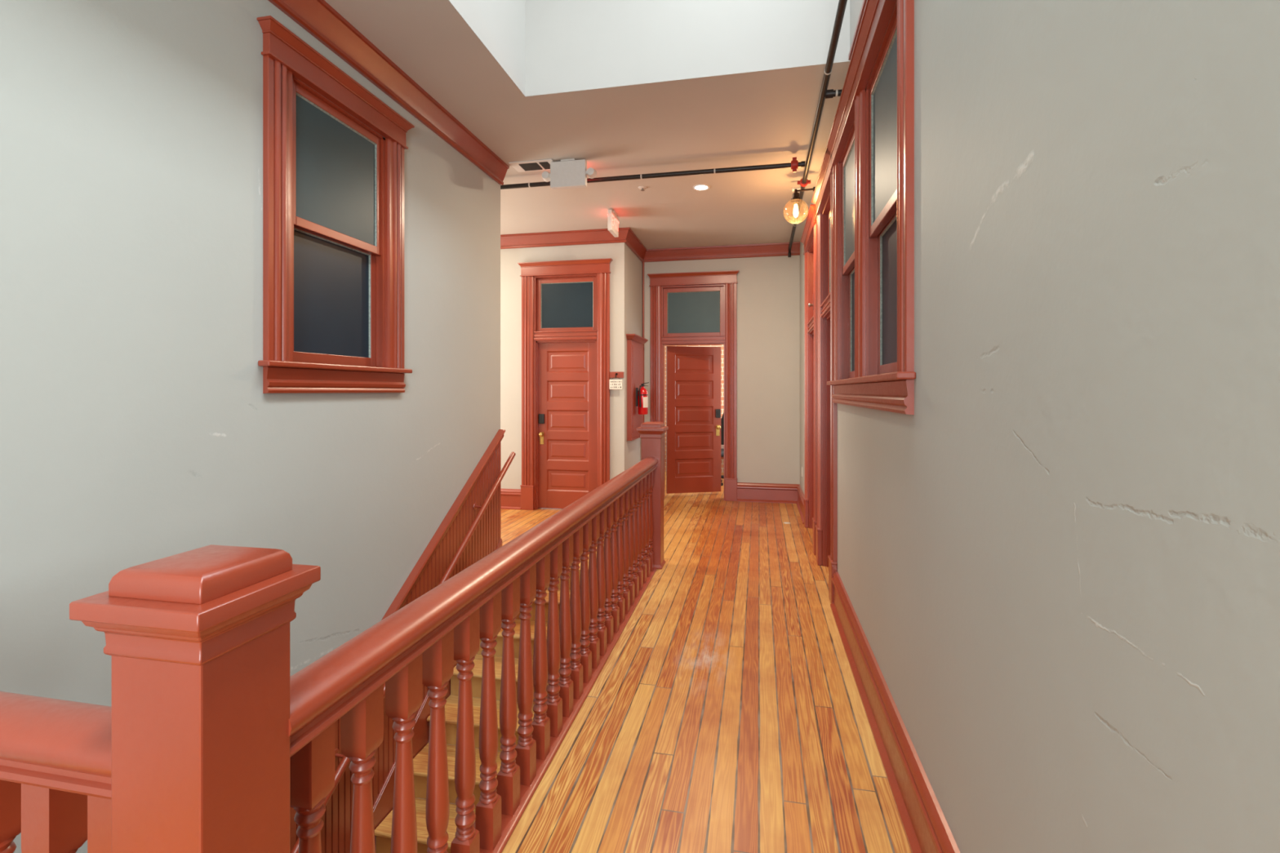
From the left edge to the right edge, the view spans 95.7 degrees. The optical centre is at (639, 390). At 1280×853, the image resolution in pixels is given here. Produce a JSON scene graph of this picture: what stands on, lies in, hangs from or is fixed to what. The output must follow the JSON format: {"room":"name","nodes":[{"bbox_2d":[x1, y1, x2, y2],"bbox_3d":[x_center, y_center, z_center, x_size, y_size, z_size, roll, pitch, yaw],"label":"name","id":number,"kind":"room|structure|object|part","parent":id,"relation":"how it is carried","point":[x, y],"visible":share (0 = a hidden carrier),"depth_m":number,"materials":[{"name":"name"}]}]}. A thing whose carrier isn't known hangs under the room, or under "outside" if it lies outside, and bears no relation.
{"room":"upstairs hallway","nodes":[
{"label":"upstairs hallway","id":0,"kind":"room"},
{"bbox_2d":[0,0,500,852],"bbox_3d":[-2.012,1.130,1.435,0.200,6.080,7.200,0,0,12],"label":"wall","id":1,"kind":"structure","parent":0,"point":[138,425],"depth_m":2.21,"materials":[{"name":"paint"}]},
{"bbox_2d":[257,15,414,393],"bbox_3d":[-1.603,-0.815,3.076,0.202,1.651,1.079,0,0,12],"label":"window","id":2,"kind":"structure","parent":1,"relation":"in","point":[333,186],"depth_m":2.99,"materials":[{"name":"red paint"}]},
{"bbox_3d":[-1.644,-0.812,2.645,0.035,1.355,0.150,0,0,12],"label":"casing","id":3,"kind":"part","parent":2,"relation":"part of","materials":[{"name":"red paint"}]},
{"bbox_3d":[-1.642,-0.494,3.084,0.006,0.602,0.603,0,0,12],"label":"pane","id":4,"kind":"part","parent":2,"relation":"part of","materials":[{"name":"clear glass"}]},
{"bbox_3d":[-1.644,-0.480,3.085,0.035,0.690,0.687,0,0,12],"label":"sash","id":5,"kind":"part","parent":2,"relation":"part of","materials":[{"name":"red paint"}]},
{"bbox_3d":[-1.603,-0.122,3.076,0.182,0.026,1.071,0,0,12],"label":"sill","id":6,"kind":"part","parent":2,"relation":"part of","materials":[{"name":"red paint"}]},
{"bbox_3d":[-1.603,-1.138,3.076,0.006,0.596,0.603,0,0,12],"label":"pane","id":7,"kind":"part","parent":2,"relation":"part of","materials":[{"name":"clear glass"}]},
{"bbox_3d":[-1.539,-1.565,3.063,0.072,0.150,1.079,0,0,12],"label":"head casing","id":8,"kind":"part","parent":2,"relation":"part of","materials":[{"name":"red paint"}]},
{"bbox_3d":[-1.605,-1.137,3.077,0.035,0.683,0.687,0,0,12],"label":"sash","id":9,"kind":"part","parent":2,"relation":"part of","materials":[{"name":"red paint"}]},
{"bbox_3d":[-1.470,-0.812,3.488,0.035,1.355,0.150,0,0,12],"label":"casing","id":10,"kind":"part","parent":2,"relation":"part of","materials":[{"name":"red paint"}]},
{"bbox_2d":[268,0,509,185],"bbox_3d":[-1.875,-1.832,1.406,0.080,0.154,7.200,0,0,12],"label":"trim","id":11,"kind":"structure","parent":1,"relation":"attached to","point":[317,18],"depth_m":3.35,"materials":[{"name":"red paint"}]},
{"bbox_2d":[289,429,505,852],"bbox_3d":[-1.568,2.374,2.950,0.056,4.100,4.072,0,0,12],"label":"wainscot","id":12,"kind":"structure","parent":1,"relation":"attached to","point":[434,561],"depth_m":3.78,"materials":[{"name":"red paint"}]},
{"bbox_2d":[289,451,515,852],"bbox_3d":[-1.509,1.829,2.949,0.126,2.635,3.992,0,0,12],"label":"stair handrail","id":13,"kind":"object","parent":12,"relation":"attached to","point":[344,762],"visible":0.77,"depth_m":4.00,"materials":[{"name":"red paint"}]},
{"bbox_2d":[501,488,520,510],"bbox_3d":[-2.506,1.328,7.301,2.150,0.244,0.046,0,0,12],"label":"baseboard","id":14,"kind":"structure","parent":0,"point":[510,498],"depth_m":7.11,"materials":[{"name":"red paint"}]},
{"bbox_2d":[500,243,609,488],"bbox_3d":[-1.940,-0.230,7.300,3.260,3.360,0.180,0,0,12],"label":"wall","id":15,"kind":"structure","parent":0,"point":[510,270],"depth_m":7.13,"materials":[{"name":"grey paint"}]},
{"bbox_2d":[517,257,613,510],"bbox_3d":[-0.889,-0.055,7.047,1.178,3.010,0.252,0,0,12],"label":"door","id":16,"kind":"structure","parent":15,"relation":"attached to","point":[566,315],"depth_m":7.06,"materials":[{"name":"red paint"}]},
{"bbox_3d":[-1.374,-0.125,7.074,0.150,2.550,0.035,0,0,12],"label":"casing","id":17,"kind":"part","parent":16,"relation":"part of","materials":[{"name":"red paint"}]},
{"bbox_3d":[-1.209,0.582,7.136,0.052,0.150,0.006,0,0,12],"label":"lock plate","id":18,"kind":"part","parent":16,"relation":"part of","materials":[{"name":"gold metal"}]},
{"bbox_3d":[-0.908,-1.480,6.959,1.178,0.160,0.072,0,0,12],"label":"head casing","id":19,"kind":"part","parent":16,"relation":"part of","materials":[{"name":"red paint"}]},
{"bbox_3d":[-0.888,-1.045,7.053,0.666,0.550,0.006,0,0,12],"label":"pane","id":20,"kind":"part","parent":16,"relation":"part of","materials":[{"name":"clear glass"}]},
{"bbox_3d":[-0.434,-0.125,6.881,0.150,2.550,0.035,0,0,12],"label":"casing","id":21,"kind":"part","parent":16,"relation":"part of","materials":[{"name":"red paint"}]},
{"bbox_2d":[324,0,849,249],"bbox_3d":[-1.115,-1.970,4.262,6.300,0.120,13.100,0,0,12],"label":"ceiling","id":22,"kind":"structure","parent":0,"point":[767,117],"depth_m":4.32,"materials":[{"name":"paint"}]},
{"bbox_2d":[508,158,553,172],"bbox_3d":[-0.892,-1.903,4.900,0.380,0.014,0.210,0,0,12],"label":"ceiling vent","id":23,"kind":"object","parent":22,"relation":"in","point":[543,164],"visible":0.85,"depth_m":4.88,"materials":[{"name":"white plastic"}]},
{"bbox_2d":[542,158,596,189],"bbox_3d":[-0.591,-1.798,4.800,0.470,0.225,0.066,0,0,12],"label":"emergency exit sign","id":24,"kind":"object","parent":22,"relation":"hanging from","point":[572,173],"visible":1,"depth_m":4.77,"materials":[{"name":"white plastic"}]},
{"bbox_2d":[607,209,618,237],"bbox_3d":[-0.287,-1.798,6.205,0.060,0.225,0.318,0,0,12],"label":"exit sign","id":25,"kind":"object","parent":22,"relation":"hanging from","point":[613,220],"visible":1,"depth_m":6.13,"materials":[{"name":"white plastic"}]},
{"bbox_2d":[638,186,647,191],"bbox_3d":[0.025,-1.896,5.436,0.084,0.028,0.084,0,0,12],"label":"sprinkler","id":26,"kind":"object","parent":22,"relation":"attached to","point":[642,188],"visible":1,"depth_m":5.42,"materials":[{"name":"white metal"}]},
{"bbox_2d":[500,156,804,189],"bbox_3d":[-1.294,-1.825,5.197,5.352,0.116,0.072,0,0,12],"label":"pipe","id":27,"kind":"object","parent":22,"relation":"attached to","point":[794,164],"visible":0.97,"depth_m":4.85,"materials":[{"name":"black metal"}]},
{"bbox_2d":[693,184,709,191],"bbox_3d":[0.574,-1.905,5.426,0.156,0.009,0.156,0,0,12],"label":"recessed light","id":28,"kind":"object","parent":22,"relation":"in","point":[698,187],"visible":1,"depth_m":5.42,"materials":[{"name":"white plastic"}]},
{"bbox_2d":[787,0,847,257],"bbox_3d":[0.910,-1.793,2.421,0.218,0.136,10.309,0,0,12],"label":"pipe","id":29,"kind":"object","parent":22,"relation":"attached to","point":[824,94],"visible":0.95,"depth_m":3.54,"materials":[{"name":"black metal"}]},
{"bbox_2d":[609,242,642,479],"bbox_3d":[-0.165,-0.230,7.395,0.180,3.360,1.080,0,0,12],"label":"wall","id":30,"kind":"structure","parent":0,"point":[625,268],"depth_m":6.88,"materials":[{"name":"grey paint"}]},
{"bbox_2d":[609,372,623,377],"bbox_3d":[-0.280,-0.190,6.834,0.170,0.073,0.065,0,0,12],"label":"hook rail","id":31,"kind":"object","parent":30,"relation":"attached to","point":[612,375],"visible":1,"depth_m":6.84,"materials":[{"name":"red paint"}]},
{"bbox_2d":[609,377,622,389],"bbox_3d":[-0.284,-0.095,6.814,0.156,0.150,0.010,0,0,12],"label":"hanging sign","id":32,"kind":"object","parent":31,"relation":"hanging from","point":[614,384],"visible":1,"depth_m":6.81,"materials":[{"name":"white paper"}]},
{"bbox_2d":[626,333,648,440],"bbox_3d":[-0.031,-0.042,7.326,0.110,1.280,0.830,0,0,12],"label":"upper cabinet","id":33,"kind":"object","parent":30,"relation":"attached to","point":[635,343],"visible":0.87,"depth_m":7.08,"materials":[{"name":"red paint"}]},
{"bbox_3d":[-0.031,-0.651,7.326,0.110,0.062,0.830,0,0,12],"label":"cornice","id":34,"kind":"part","parent":33,"relation":"part of","materials":[{"name":"red paint"}]},
{"bbox_3d":[-0.027,-0.025,7.325,0.007,1.070,0.600,0,0,12],"label":"door","id":35,"kind":"part","parent":33,"relation":"part of","materials":[{"name":"red paint"}]},
{"bbox_2d":[635,382,648,414],"bbox_3d":[0.029,0.090,7.200,0.146,0.400,0.132,0,0,-26],"label":"fire extinguisher","id":36,"kind":"object","parent":33,"relation":"attached to","point":[642,395],"visible":1,"depth_m":7.15,"materials":[{"name":"red metal"}]},
{"bbox_2d":[642,262,644,422],"bbox_3d":[0.046,-0.275,7.884,0.023,2.970,0.024,0,0,12],"label":"trim","id":37,"kind":"structure","parent":30,"relation":"attached to","point":[642,262],"depth_m":7.87,"materials":[{"name":"red paint"}]},
{"bbox_2d":[448,0,862,97],"bbox_3d":[-0.170,-2.930,1.582,2.200,2.040,4.230,0,0,12],"label":"skylight","id":38,"kind":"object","parent":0,"point":[544,46],"depth_m":3.56,"materials":[{"name":"white paint"}]},
{"bbox_2d":[474,471,911,852],"bbox_3d":[-1.066,1.575,4.252,6.200,0.250,13.100,0,0,12],"label":"floor","id":39,"kind":"structure","parent":0,"point":[726,714],"depth_m":2.54,"materials":[{"name":"brown wood"}]},
{"bbox_2d":[0,691,111,852],"bbox_3d":[-1.367,1.000,1.062,1.210,0.911,0.120,0,0,12],"label":"balustrade","id":40,"kind":"object","parent":39,"relation":"on","point":[55,754],"visible":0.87,"depth_m":0.95,"materials":[{"name":"red paint"}]},
{"bbox_3d":[-1.367,0.591,1.062,1.210,0.091,0.120,0,0,12],"label":"handrail","id":41,"kind":"part","parent":40,"relation":"part of","materials":[{"name":"red paint"}]},
{"bbox_2d":[69,422,668,852],"bbox_3d":[-0.293,0.869,2.871,0.229,1.222,4.200,0,0,12],"label":"balustrade","id":42,"kind":"object","parent":39,"relation":"on","point":[215,741],"visible":1,"depth_m":1.18,"materials":[{"name":"red paint"}]},
{"bbox_3d":[-0.692,0.917,0.925,0.187,1.075,0.187,0,0,12],"label":"newel post","id":43,"kind":"part","parent":42,"relation":"part of","materials":[{"name":"red paint"}]},
{"bbox_3d":[-0.280,0.585,2.868,0.120,0.091,3.819,0,0,11],"label":"handrail","id":44,"kind":"part","parent":42,"relation":"part of","materials":[{"name":"red paint"}]},
{"bbox_3d":[-0.294,1.457,2.876,0.139,0.046,3.825,0,0,11],"label":"rail","id":45,"kind":"part","parent":42,"relation":"part of","materials":[{"name":"red paint"}]},
{"bbox_3d":[0.106,0.912,4.817,0.187,1.075,0.187,0,0,12],"label":"newel post","id":46,"kind":"part","parent":42,"relation":"part of","materials":[{"name":"red paint"}]},
{"bbox_2d":[720,412,724,485],"bbox_3d":[1.248,0.885,9.172,0.627,1.130,0.534,0,0,-36],"label":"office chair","id":47,"kind":"object","parent":39,"relation":"on","point":[722,416],"visible":0.11,"depth_m":9.39,"materials":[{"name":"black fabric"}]},
{"bbox_3d":[1.237,0.970,9.131,0.460,0.080,0.480,0,0,-36],"label":"seat","id":48,"kind":"part","parent":47,"relation":"part of","materials":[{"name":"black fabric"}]},
{"bbox_3d":[1.463,0.595,9.294,0.134,0.550,0.480,0,0,-36],"label":"backrest","id":49,"kind":"part","parent":47,"relation":"part of","materials":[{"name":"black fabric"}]},
{"bbox_2d":[665,344,724,472],"bbox_3d":[1.418,-0.230,10.377,3.800,3.360,0.100,0,0,12],"label":"brick wall","id":50,"kind":"structure","parent":0,"point":[722,346],"depth_m":10.32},
{"bbox_2d":[644,255,799,484],"bbox_3d":[0.655,-0.230,7.869,3.315,3.360,0.180,0,0,12],"label":"wall","id":51,"kind":"structure","parent":0,"point":[768,288],"depth_m":7.58,"materials":[{"name":"grey paint"}]},
{"bbox_2d":[500,226,799,262],"bbox_3d":[-0.753,-1.832,7.475,5.515,0.154,1.160,0,0,12],"label":"trim","id":52,"kind":"structure","parent":51,"relation":"attached to","point":[601,236],"depth_m":7.45,"materials":[{"name":"red paint"}]},
{"bbox_2d":[647,270,739,501],"bbox_3d":[0.754,-0.065,7.975,1.225,3.030,0.571,0,0,12],"label":"door","id":53,"kind":"structure","parent":51,"relation":"in","point":[698,313],"depth_m":7.87,"materials":[{"name":"red paint"}]},
{"bbox_3d":[0.215,-0.135,7.850,0.150,2.570,0.035,0,0,12],"label":"casing","id":54,"kind":"part","parent":53,"relation":"part of","materials":[{"name":"red paint"}]},
{"bbox_3d":[0.704,-1.500,7.731,1.225,0.160,0.072,0,0,12],"label":"head casing","id":55,"kind":"part","parent":53,"relation":"part of","materials":[{"name":"red paint"}]},
{"bbox_3d":[0.724,-1.062,7.824,0.713,0.555,0.006,0,0,12],"label":"pane","id":56,"kind":"part","parent":53,"relation":"part of","materials":[{"name":"teal glass"}]},
{"bbox_3d":[1.093,0.555,8.134,0.052,0.150,0.006,0,0,-12],"label":"lock plate","id":57,"kind":"part","parent":53,"relation":"part of","materials":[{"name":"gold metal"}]},
{"bbox_3d":[1.201,-0.135,7.647,0.150,2.570,0.035,0,0,12],"label":"casing","id":58,"kind":"part","parent":53,"relation":"part of","materials":[{"name":"red paint"}]},
{"bbox_2d":[737,482,804,524],"bbox_3d":[1.550,1.328,6.968,0.798,0.244,1.225,0,0,12],"label":"baseboard","id":59,"kind":"structure","parent":51,"relation":"attached to","point":[746,491],"depth_m":7.53,"materials":[{"name":"red paint"}]},
{"bbox_2d":[800,0,1279,852],"bbox_3d":[1.121,-0.230,2.398,0.200,3.360,10.350,0,0,12],"label":"wall","id":60,"kind":"structure","parent":0,"point":[1059,572],"depth_m":0.94,"materials":[{"name":"paint"}]},
{"bbox_2d":[791,186,815,217],"bbox_3d":[1.418,-1.651,5.099,0.305,0.348,0.216,0,0,12],"label":"wall sconce","id":61,"kind":"object","parent":60,"relation":"attached to","point":[795,197],"visible":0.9,"depth_m":5.09,"materials":[{"name":"brown metal"}]},
{"bbox_2d":[791,191,800,202],"bbox_3d":[1.374,-1.718,5.108,0.088,0.084,0.088,0,0,12],"label":"socket","id":62,"kind":"object","parent":61,"relation":"attached to","point":[795,197],"depth_m":5.08,"materials":[{"name":"brown metal"}]},
{"bbox_3d":[1.374,-1.587,5.108,0.048,0.115,0.048,0,0,12],"label":"bulb","id":63,"kind":"part","parent":61,"relation":"part of","materials":[{"name":"white glass"}]},
{"bbox_3d":[1.446,-1.765,5.093,0.169,0.028,0.024,0,0,12],"label":"arm","id":64,"kind":"part","parent":61,"relation":"part of","materials":[{"name":"brown metal"}]},
{"bbox_2d":[800,204,817,555],"bbox_3d":[1.749,-0.095,5.684,0.252,3.090,1.268,0,0,12],"label":"door","id":65,"kind":"structure","parent":60,"relation":"in","point":[809,237],"depth_m":6.11,"materials":[{"name":"red paint"}]},
{"bbox_3d":[1.785,-0.165,6.213,0.035,2.630,0.150,0,0,12],"label":"casing","id":66,"kind":"part","parent":65,"relation":"part of","materials":[{"name":"red paint"}]},
{"bbox_3d":[1.661,-1.560,5.702,0.072,0.160,1.268,0,0,12],"label":"head casing","id":67,"kind":"part","parent":65,"relation":"part of","materials":[{"name":"red paint"}]},
{"bbox_2d":[808,293,813,309],"bbox_3d":[1.536,-0.800,5.192,0.052,0.140,0.036,0,0,12],"label":"sensor","id":68,"kind":"object","parent":65,"relation":"attached to","point":[809,304],"visible":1,"depth_m":5.18,"materials":[{"name":"red paint"}]},
{"bbox_3d":[1.573,-0.165,5.184,0.035,2.630,0.150,0,0,12],"label":"casing","id":69,"kind":"part","parent":65,"relation":"part of","materials":[{"name":"red paint"}]},
{"bbox_2d":[811,147,837,603],"bbox_3d":[1.488,-0.095,4.416,0.252,3.090,1.158,0,0,12],"label":"door","id":70,"kind":"structure","parent":60,"relation":"in","point":[826,528],"depth_m":4.78,"materials":[{"name":"red paint"}]},
{"bbox_3d":[1.513,-0.165,4.891,0.035,2.630,0.150,0,0,12],"label":"casing","id":71,"kind":"part","parent":70,"relation":"part of","materials":[{"name":"red paint"}]},
{"bbox_3d":[1.400,-1.560,4.434,0.072,0.160,1.158,0,0,12],"label":"head casing","id":72,"kind":"part","parent":70,"relation":"part of","materials":[{"name":"red paint"}]},
{"bbox_3d":[1.324,-0.165,3.970,0.035,2.630,0.150,0,0,12],"label":"casing","id":73,"kind":"part","parent":70,"relation":"part of","materials":[{"name":"red paint"}]},
{"bbox_2d":[848,0,866,60],"bbox_3d":[0.800,-1.913,1.367,0.012,0.026,4.000,0,0,12],"label":"trim","id":74,"kind":"structure","parent":60,"relation":"attached to","point":[864,3],"depth_m":3.04,"materials":[{"name":"red paint"}]},
{"bbox_2d":[825,0,915,414],"bbox_3d":[1.159,-0.779,2.937,0.202,1.721,2.068,0,0,12],"label":"window","id":75,"kind":"structure","parent":60,"relation":"in","point":[873,181],"depth_m":2.69,"materials":[{"name":"red paint"}]},
{"bbox_3d":[1.300,-0.777,3.852,0.035,1.425,0.150,0,0,12],"label":"casing","id":76,"kind":"part","parent":75,"relation":"part of","materials":[{"name":"red paint"}]},
{"bbox_3d":[1.254,-1.114,3.387,0.035,0.728,0.756,0,0,12],"label":"sash","id":77,"kind":"part","parent":75,"relation":"part of","materials":[{"name":"red paint"}]},
{"bbox_3d":[1.252,-1.115,3.387,0.006,0.641,0.672,0,0,12],"label":"pane","id":78,"kind":"part","parent":75,"relation":"part of","materials":[{"name":"clear glass"}]},
{"bbox_3d":[1.293,-0.422,3.379,0.035,0.715,0.756,0,0,12],"label":"sash","id":79,"kind":"part","parent":75,"relation":"part of","materials":[{"name":"red paint"}]},
{"bbox_3d":[1.291,-0.436,3.379,0.006,0.627,0.672,0,0,12],"label":"pane","id":80,"kind":"part","parent":75,"relation":"part of","materials":[{"name":"clear glass"}]},
{"bbox_3d":[1.112,-0.777,2.941,0.035,1.425,0.150,0,0,12],"label":"casing","id":81,"kind":"part","parent":75,"relation":"part of","materials":[{"name":"red paint"}]},
{"bbox_3d":[1.095,-1.565,2.950,0.072,0.150,2.068,0,0,12],"label":"head casing","id":82,"kind":"part","parent":75,"relation":"part of","materials":[{"name":"red paint"}]},
{"bbox_3d":[1.159,-0.052,2.937,0.182,0.026,2.060,0,0,12],"label":"sill","id":83,"kind":"part","parent":75,"relation":"part of","materials":[{"name":"red paint"}]},
{"bbox_3d":[1.068,-1.114,2.481,0.035,0.728,0.746,0,0,12],"label":"sash","id":84,"kind":"part","parent":75,"relation":"part of","materials":[{"name":"red paint"}]},
{"bbox_3d":[1.065,-1.115,2.481,0.006,0.641,0.662,0,0,12],"label":"pane","id":85,"kind":"part","parent":75,"relation":"part of","materials":[{"name":"teal glass"}]},
{"bbox_3d":[1.107,-0.422,2.473,0.035,0.715,0.746,0,0,12],"label":"sash","id":86,"kind":"part","parent":75,"relation":"part of","materials":[{"name":"red paint"}]},
{"bbox_3d":[1.105,-0.436,2.473,0.006,0.627,0.662,0,0,12],"label":"pane","id":87,"kind":"part","parent":75,"relation":"part of","materials":[{"name":"clear glass"}]},
{"bbox_3d":[0.927,-0.777,2.040,0.035,1.425,0.150,0,0,12],"label":"casing","id":88,"kind":"part","parent":75,"relation":"part of","materials":[{"name":"red paint"}]},
{"bbox_2d":[830,570,959,852],"bbox_3d":[0.631,1.328,0.626,0.046,0.244,6.680,0,0,12],"label":"baseboard","id":89,"kind":"structure","parent":60,"relation":"attached to","point":[926,829],"depth_m":2.15,"materials":[{"name":"red paint"}]},
{"bbox_3d":[-1.769,4.220,-0.657,1.600,0.100,3.200,0,0,12],"label":"floor","id":90,"kind":"structure","parent":0,"visible":0},
{"bbox_2d":[374,587,570,852],"bbox_3d":[-0.998,2.825,2.749,1.175,2.690,4.096,0,0,12],"label":"staircase","id":91,"kind":"structure","parent":90,"relation":"on","point":[383,833],"depth_m":3.70,"materials":[{"name":"brown wood"}]}
]}

